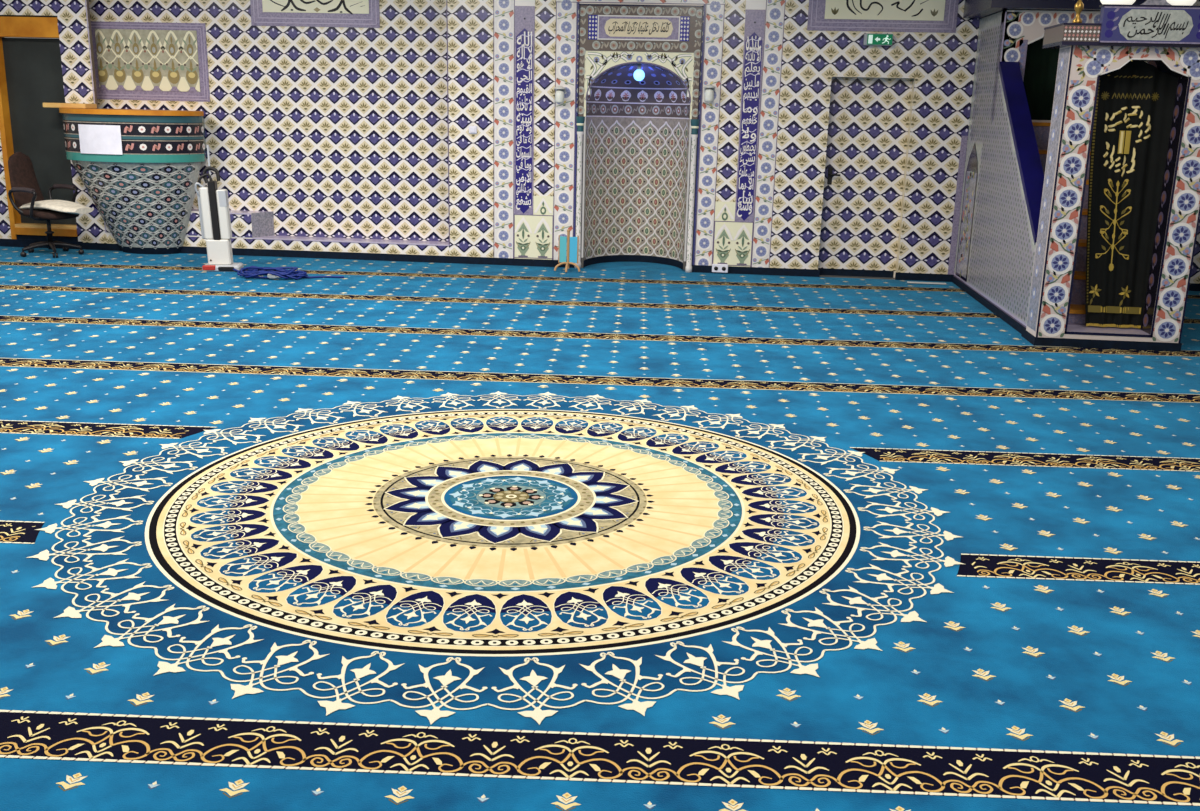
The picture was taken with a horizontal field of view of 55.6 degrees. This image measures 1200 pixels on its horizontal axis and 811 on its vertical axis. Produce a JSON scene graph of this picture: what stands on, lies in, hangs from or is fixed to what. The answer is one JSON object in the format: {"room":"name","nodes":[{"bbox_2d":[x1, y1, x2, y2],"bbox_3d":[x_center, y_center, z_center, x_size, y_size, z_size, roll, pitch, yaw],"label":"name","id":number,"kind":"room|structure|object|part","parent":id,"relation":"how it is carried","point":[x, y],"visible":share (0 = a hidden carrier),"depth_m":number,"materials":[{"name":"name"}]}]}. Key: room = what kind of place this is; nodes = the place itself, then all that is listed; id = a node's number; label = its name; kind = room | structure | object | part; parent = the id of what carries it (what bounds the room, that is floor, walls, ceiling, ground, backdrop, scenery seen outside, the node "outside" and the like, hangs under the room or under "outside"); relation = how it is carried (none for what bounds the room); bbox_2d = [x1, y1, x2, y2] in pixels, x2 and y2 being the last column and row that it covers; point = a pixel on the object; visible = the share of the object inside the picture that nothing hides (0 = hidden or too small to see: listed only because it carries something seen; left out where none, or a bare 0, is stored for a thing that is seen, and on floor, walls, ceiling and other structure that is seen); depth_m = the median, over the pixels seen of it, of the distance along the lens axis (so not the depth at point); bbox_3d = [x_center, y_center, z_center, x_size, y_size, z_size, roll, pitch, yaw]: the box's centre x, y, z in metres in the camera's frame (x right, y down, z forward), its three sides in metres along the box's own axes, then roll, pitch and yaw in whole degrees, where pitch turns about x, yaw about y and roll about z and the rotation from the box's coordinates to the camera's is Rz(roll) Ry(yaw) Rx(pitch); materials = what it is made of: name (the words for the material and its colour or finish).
{"room":"mosque","nodes":[
{"label":"mosque","id":0,"kind":"room"},
{"bbox_2d":[0,0,1199,283],"bbox_3d":[0.002,-3.069,11.661,16.500,3.300,0.288,3,15,5],"label":"wall","id":1,"kind":"structure","parent":0,"point":[330,139],"depth_m":11.92,"materials":[{"name":"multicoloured tile"}]},
{"bbox_2d":[0,15,77,240],"bbox_3d":[-6.068,-2.927,12.283,0.765,2.432,0.190,3,15,5],"label":"door","id":2,"kind":"structure","parent":1,"relation":"in","point":[31,76],"depth_m":12.26,"materials":[{"name":"brown wood"}]},
{"bbox_3d":[-6.093,-1.873,12.559,0.765,0.252,0.190,3,15,5],"label":"sill","id":3,"kind":"part","parent":2,"relation":"part of","materials":[{"name":"brown wood"}]},
{"bbox_2d":[91,21,209,101],"bbox_3d":[-4.835,-3.677,12.163,1.328,0.800,0.016,3,15,5],"label":"mosaic panel","id":4,"kind":"object","parent":1,"relation":"attached to","point":[158,61],"visible":0.99,"depth_m":12.15,"materials":[{"name":"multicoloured tile"}]},
{"bbox_3d":[-4.835,-3.689,12.157,1.128,0.625,0.010,3,15,5],"label":"panel","id":5,"kind":"part","parent":4,"relation":"part of","materials":[{"name":"beige tile"}]},
{"bbox_2d":[250,0,379,27],"bbox_3d":[-2.966,-4.353,11.784,1.380,0.815,0.022,3,15,5],"label":"calligraphy panel","id":6,"kind":"object","parent":1,"relation":"attached to","point":[304,13],"visible":1,"depth_m":11.85,"materials":[{"name":"purple tile"}]},
{"bbox_3d":[-2.954,-4.364,11.774,1.139,0.589,0.012,3,15,5],"label":"panel","id":7,"kind":"part","parent":6,"relation":"part of","materials":[{"name":"beige tile"}]},
{"bbox_2d":[469,126,476,133],"bbox_3d":[-1.310,-2.838,11.709,0.085,0.080,0.023,3,15,5],"label":"light switch","id":8,"kind":"object","parent":1,"relation":"attached to","point":[472,129],"visible":1,"depth_m":11.70,"materials":[{"name":"plastic"}]},
{"bbox_2d":[493,0,514,257],"bbox_3d":[-0.986,-2.905,11.668,0.216,2.785,0.011,3,15,5],"label":"trim","id":9,"kind":"structure","parent":1,"relation":"attached to","point":[503,10],"depth_m":11.67,"materials":[{"name":"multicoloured tile"}]},
{"bbox_2d":[514,6,534,214],"bbox_3d":[-0.774,-2.992,11.624,0.201,2.065,0.011,3,15,5],"label":"inscription panel","id":10,"kind":"object","parent":1,"relation":"attached to","point":[524,15],"visible":1,"depth_m":11.62,"materials":[{"name":"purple tile"}]},
{"bbox_2d":[554,86,565,102],"bbox_3d":[-0.405,-3.137,11.473,0.120,0.160,0.141,3,15,5],"label":"wall lamp","id":11,"kind":"object","parent":1,"relation":"attached to","point":[559,95],"visible":1,"depth_m":11.43,"materials":[{"name":"white glass"}]},
{"bbox_3d":[-0.407,-3.115,11.468,0.092,0.118,0.092,3,15,5],"label":"lamp shade","id":12,"kind":"part","parent":11,"relation":"part of","materials":[{"name":"white glass"}]},
{"bbox_2d":[553,0,576,259],"bbox_3d":[-0.358,-2.874,11.608,0.213,2.785,0.011,3,15,5],"label":"trim","id":13,"kind":"structure","parent":1,"relation":"attached to","point":[566,10],"depth_m":11.61,"materials":[{"name":"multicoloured tile"}]},
{"bbox_2d":[0,239,1199,290],"bbox_3d":[0.008,-1.496,12.005,16.400,0.085,0.168,3,15,5],"label":"baseboard","id":14,"kind":"structure","parent":1,"relation":"attached to","point":[3,242],"depth_m":12.06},
{"bbox_2d":[556,0,724,272],"bbox_3d":[0.398,-2.870,11.847,1.672,2.840,0.717,3,15,5],"label":"niche","id":15,"kind":"object","parent":1,"relation":"in","point":[637,136],"visible":1,"depth_m":11.92,"materials":[{"name":"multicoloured tile"}]},
{"bbox_3d":[0.381,-1.539,12.220,1.048,0.075,0.654,3,15,5],"label":"skirting","id":16,"kind":"part","parent":15,"relation":"part of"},
{"bbox_2d":[633,65,644,80],"bbox_3d":[0.398,-3.401,11.560,0.116,0.198,0.114,3,15,5],"label":"lamp","id":17,"kind":"object","parent":15,"relation":"hanging from","point":[639,74],"visible":0.92,"depth_m":11.53,"materials":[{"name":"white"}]},
{"bbox_3d":[0.398,-3.361,11.570,0.116,0.116,0.114,3,15,5],"label":"bulb","id":18,"kind":"part","parent":17,"relation":"part of","materials":[{"name":"blue"}]},
{"bbox_3d":[0.383,-3.745,11.284,1.005,0.233,0.014,3,15,5],"label":"inscription plate","id":19,"kind":"part","parent":15,"relation":"part of","materials":[{"name":"purple tile"}]},
{"bbox_2d":[694,0,724,265],"bbox_3d":[1.106,-2.803,11.469,0.186,2.785,0.011,3,15,5],"label":"trim","id":20,"kind":"structure","parent":1,"relation":"attached to","point":[714,14],"depth_m":11.49,"materials":[{"name":"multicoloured tile"}]},
{"bbox_2d":[703,85,715,101],"bbox_3d":[1.087,-3.108,11.320,0.120,0.160,0.141,3,15,5],"label":"wall lamp","id":21,"kind":"object","parent":1,"relation":"attached to","point":[709,89],"visible":1,"depth_m":11.28,"materials":[{"name":"white glass"}]},
{"bbox_3d":[1.086,-3.085,11.315,0.092,0.118,0.092,3,15,5],"label":"lamp shade","id":22,"kind":"part","parent":21,"relation":"part of","materials":[{"name":"white glass"}]},
{"bbox_2d":[712,264,727,272],"bbox_3d":[1.243,-1.421,11.781,0.165,0.086,0.051,3,15,5],"label":"power socket","id":23,"kind":"object","parent":1,"relation":"attached to","point":[719,268],"visible":1,"depth_m":11.76,"materials":[{"name":"plastic"}]},
{"bbox_2d":[735,9,764,221],"bbox_3d":[1.501,-2.881,11.408,0.192,2.065,0.011,3,15,5],"label":"inscription panel","id":24,"kind":"object","parent":1,"relation":"attached to","point":[754,19],"visible":1,"depth_m":11.40,"materials":[{"name":"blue tile"}]},
{"bbox_2d":[751,0,785,267],"bbox_3d":[1.690,-2.775,11.413,0.188,2.785,0.011,3,15,5],"label":"trim","id":25,"kind":"structure","parent":1,"relation":"attached to","point":[775,9],"depth_m":11.42,"materials":[{"name":"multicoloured tile"}]},
{"bbox_2d":[818,77,912,277],"bbox_3d":[2.680,-2.303,11.577,0.807,1.985,0.115,3,15,5],"label":"door","id":26,"kind":"structure","parent":1,"relation":"in","point":[868,123],"depth_m":11.57,"materials":[{"name":"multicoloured tile"}]},
{"bbox_3d":[2.382,-2.333,11.578,0.120,0.170,0.070,3,15,5],"label":"handle","id":27,"kind":"part","parent":26,"relation":"part of","materials":[{"name":"black plastic"}]},
{"bbox_2d":[863,33,892,45],"bbox_3d":[2.704,-3.557,11.058,0.270,0.109,0.086,3,15,5],"label":"exit sign","id":28,"kind":"object","parent":1,"relation":"attached to","point":[870,39],"visible":1,"depth_m":11.02,"materials":[{"name":"green plastic"}]},
{"bbox_2d":[807,0,958,32],"bbox_3d":[2.743,-4.019,10.971,1.420,0.785,0.022,3,15,5],"label":"calligraphy panel","id":29,"kind":"object","parent":1,"relation":"attached to","point":[934,16],"visible":1,"depth_m":11.02,"materials":[{"name":"purple tile"}]},
{"bbox_3d":[2.760,-4.021,10.964,1.134,0.577,0.012,3,15,5],"label":"panel","id":30,"kind":"part","parent":29,"relation":"part of","materials":[{"name":"beige tile"}]},
{"bbox_2d":[581,258,894,279],"bbox_3d":[-0.644,0.051,6.471,16.500,0.108,13.300,3,15,5],"label":"floor","id":31,"kind":"structure","parent":0,"point":[684,263],"depth_m":11.87,"materials":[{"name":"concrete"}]},
{"bbox_2d":[0,246,1199,810],"bbox_3d":[-0.651,0.011,6.379,16.100,0.016,12.942,3,15,5],"label":"carpet","id":32,"kind":"object","parent":31,"relation":"on","point":[383,535],"visible":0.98,"depth_m":4.40,"materials":[{"name":"blue carpet"}]},
{"bbox_2d":[8,152,83,257],"bbox_3d":[-5.803,-2.102,11.886,0.606,1.050,0.621,6,15,18],"label":"office chair","id":33,"kind":"object","parent":32,"relation":"on","point":[25,188],"visible":0.94,"depth_m":11.82,"materials":[{"name":"fabric"}]},
{"bbox_3d":[-6.003,-2.366,11.887,0.171,0.550,0.410,6,16,19],"label":"backrest","id":34,"kind":"part","parent":33,"relation":"part of","materials":[{"name":"fabric"}]},
{"bbox_3d":[-5.889,-2.068,11.646,0.362,0.335,0.169,3,15,5],"label":"armrest","id":35,"kind":"part","parent":33,"relation":"part of","materials":[{"name":"black plastic"}]},
{"bbox_3d":[-5.881,-1.663,11.877,0.052,0.082,0.295,13,19,38],"label":"leg","id":36,"kind":"part","parent":33,"relation":"part of","materials":[{"name":"black plastic"}]},
{"bbox_3d":[-5.761,-2.013,11.894,0.500,0.107,0.480,5,15,15],"label":"seat","id":37,"kind":"part","parent":33,"relation":"part of","materials":[{"name":"fabric"}]},
{"bbox_3d":[-5.710,-1.656,11.866,0.052,0.082,0.295,-8,17,-31],"label":"leg","id":38,"kind":"part","parent":33,"relation":"part of","materials":[{"name":"black plastic"}]},
{"bbox_2d":[20,200,93,213],"bbox_3d":[-5.645,-2.073,11.840,0.680,0.131,0.410,6,15,17],"label":"seat cushion","id":39,"kind":"object","parent":33,"relation":"on","point":[56,205],"visible":0.95,"depth_m":11.71,"materials":[{"name":"beige fabric"}]},
{"bbox_3d":[-5.729,-2.190,12.124,0.357,0.335,0.169,11,17,31],"label":"armrest","id":40,"kind":"part","parent":33,"relation":"part of","materials":[{"name":"black plastic"}]},
{"bbox_3d":[-5.649,-1.694,12.016,0.288,0.082,0.139,3,15,5],"label":"leg","id":41,"kind":"part","parent":33,"relation":"part of","materials":[{"name":"black plastic"}]},
{"bbox_2d":[43,103,206,253],"bbox_3d":[-5.023,-2.386,12.048,1.640,1.552,0.924,3,15,5],"label":"pulpit","id":42,"kind":"object","parent":32,"relation":"on","point":[144,195],"visible":1,"depth_m":11.82,"materials":[{"name":"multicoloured tile"}]},
{"bbox_2d":[78,124,122,154],"bbox_3d":[-5.082,-2.700,11.544,0.478,0.288,0.034,4,15,11],"label":"paper sheet","id":43,"kind":"object","parent":42,"relation":"attached to","point":[94,139],"visible":1,"depth_m":11.53,"materials":[{"name":"white paper"}]},
{"bbox_2d":[194,145,243,271],"bbox_3d":[-3.730,-1.919,11.079,0.395,1.200,0.286,-1,15,-8],"label":"vacuum cleaner","id":44,"kind":"object","parent":32,"relation":"on","point":[213,203],"visible":1,"depth_m":11.09,"materials":[{"name":"white plastic"}]},
{"bbox_3d":[-3.819,-2.178,11.052,0.245,0.284,0.094,-7,17,-29],"label":"handle","id":45,"kind":"part","parent":44,"relation":"part of","materials":[{"name":"black plastic"}]},
{"bbox_2d":[233,266,343,279],"bbox_3d":[-3.042,-1.271,10.850,1.186,0.095,0.482,3,15,5],"label":"power cable","id":46,"kind":"object","parent":32,"relation":"on","point":[252,271],"visible":1,"depth_m":10.75,"materials":[{"name":"blue plastic"}]},
{"bbox_2d":[554,229,579,271],"bbox_3d":[-0.331,-1.575,11.572,0.276,0.425,0.182,3,15,5],"label":"folding stand","id":47,"kind":"object","parent":32,"relation":"on","point":[568,245],"visible":1,"depth_m":11.62,"materials":[{"name":"blue fabric"}]},
{"bbox_3d":[-0.380,-1.596,11.640,0.088,0.265,0.011,9,16,26],"label":"panel","id":48,"kind":"part","parent":47,"relation":"part of","materials":[{"name":"teal"}]},
{"bbox_3d":[-0.325,-1.601,11.627,0.036,0.403,0.034,3,15,5],"label":"post","id":49,"kind":"part","parent":47,"relation":"part of","materials":[{"name":"brown wood"}]},
{"bbox_3d":[-0.269,-1.591,11.630,0.088,0.265,0.011,-3,15,-15],"label":"panel","id":50,"kind":"part","parent":47,"relation":"part of","materials":[{"name":"blue fabric"}]},
{"bbox_2d":[907,281,945,284],"bbox_3d":[3.277,-1.228,11.409,0.380,0.012,0.060,3,15,5],"label":"cable cover","id":51,"kind":"object","parent":32,"relation":"on","point":[907,281],"visible":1,"depth_m":11.39,"materials":[{"name":"white plastic"}]},
{"bbox_2d":[952,0,1199,351],"bbox_3d":[3.957,-2.338,9.531,1.320,3.150,3.350,3,15,5],"label":"minbar","id":52,"kind":"object","parent":32,"relation":"on","point":[1022,239],"visible":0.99,"depth_m":8.40,"materials":[{"name":"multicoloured tile"}]},
{"bbox_3d":[3.507,-2.131,9.363,0.164,1.415,1.820,3,15,5],"label":"handrail","id":53,"kind":"part","parent":52,"relation":"part of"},
{"bbox_2d":[1023,37,1059,119],"bbox_3d":[4.052,-2.964,10.202,0.560,0.815,0.030,3,15,5],"label":"curtain","id":54,"kind":"object","parent":52,"relation":"hanging from","point":[1041,65],"visible":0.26,"depth_m":10.22,"materials":[{"name":"green fabric"}]},
{"bbox_3d":[3.916,-0.857,9.968,1.046,0.062,3.258,3,15,5],"label":"skirting","id":55,"kind":"part","parent":52,"relation":"part of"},
{"bbox_2d":[1072,0,1083,22],"bbox_3d":[3.312,-2.792,7.851,0.120,0.300,0.107,3,15,5],"label":"finial","id":56,"kind":"object","parent":52,"relation":"on","point":[1078,7],"visible":0.98,"depth_m":7.85,"materials":[{"name":"gold metal"}]},
{"bbox_2d":[1100,0,1135,4],"bbox_3d":[3.613,-2.839,7.931,0.264,0.365,0.264,3,15,5],"label":"globe lamp","id":57,"kind":"object","parent":52,"relation":"on","point":[1123,2],"visible":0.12,"depth_m":7.86,"materials":[{"name":"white glass"}]},
{"bbox_3d":[3.818,-2.595,8.025,1.212,0.145,0.500,3,15,5],"label":"cornice","id":58,"kind":"part","parent":52,"relation":"part of","materials":[{"name":"blue tile"}]},
{"bbox_2d":[1085,61,1177,327],"bbox_3d":[3.798,-1.526,8.338,0.584,1.921,0.056,3,15,5],"label":"curtain","id":59,"kind":"object","parent":52,"relation":"hanging from","point":[1135,102],"visible":0.98,"depth_m":8.31,"materials":[{"name":"fabric"}]},
{"bbox_2d":[1166,0,1195,5],"bbox_3d":[4.011,-2.820,7.894,0.264,0.365,0.264,3,15,5],"label":"globe lamp","id":60,"kind":"object","parent":52,"relation":"on","point":[1172,2],"visible":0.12,"depth_m":7.81,"materials":[{"name":"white glass"}]}
]}

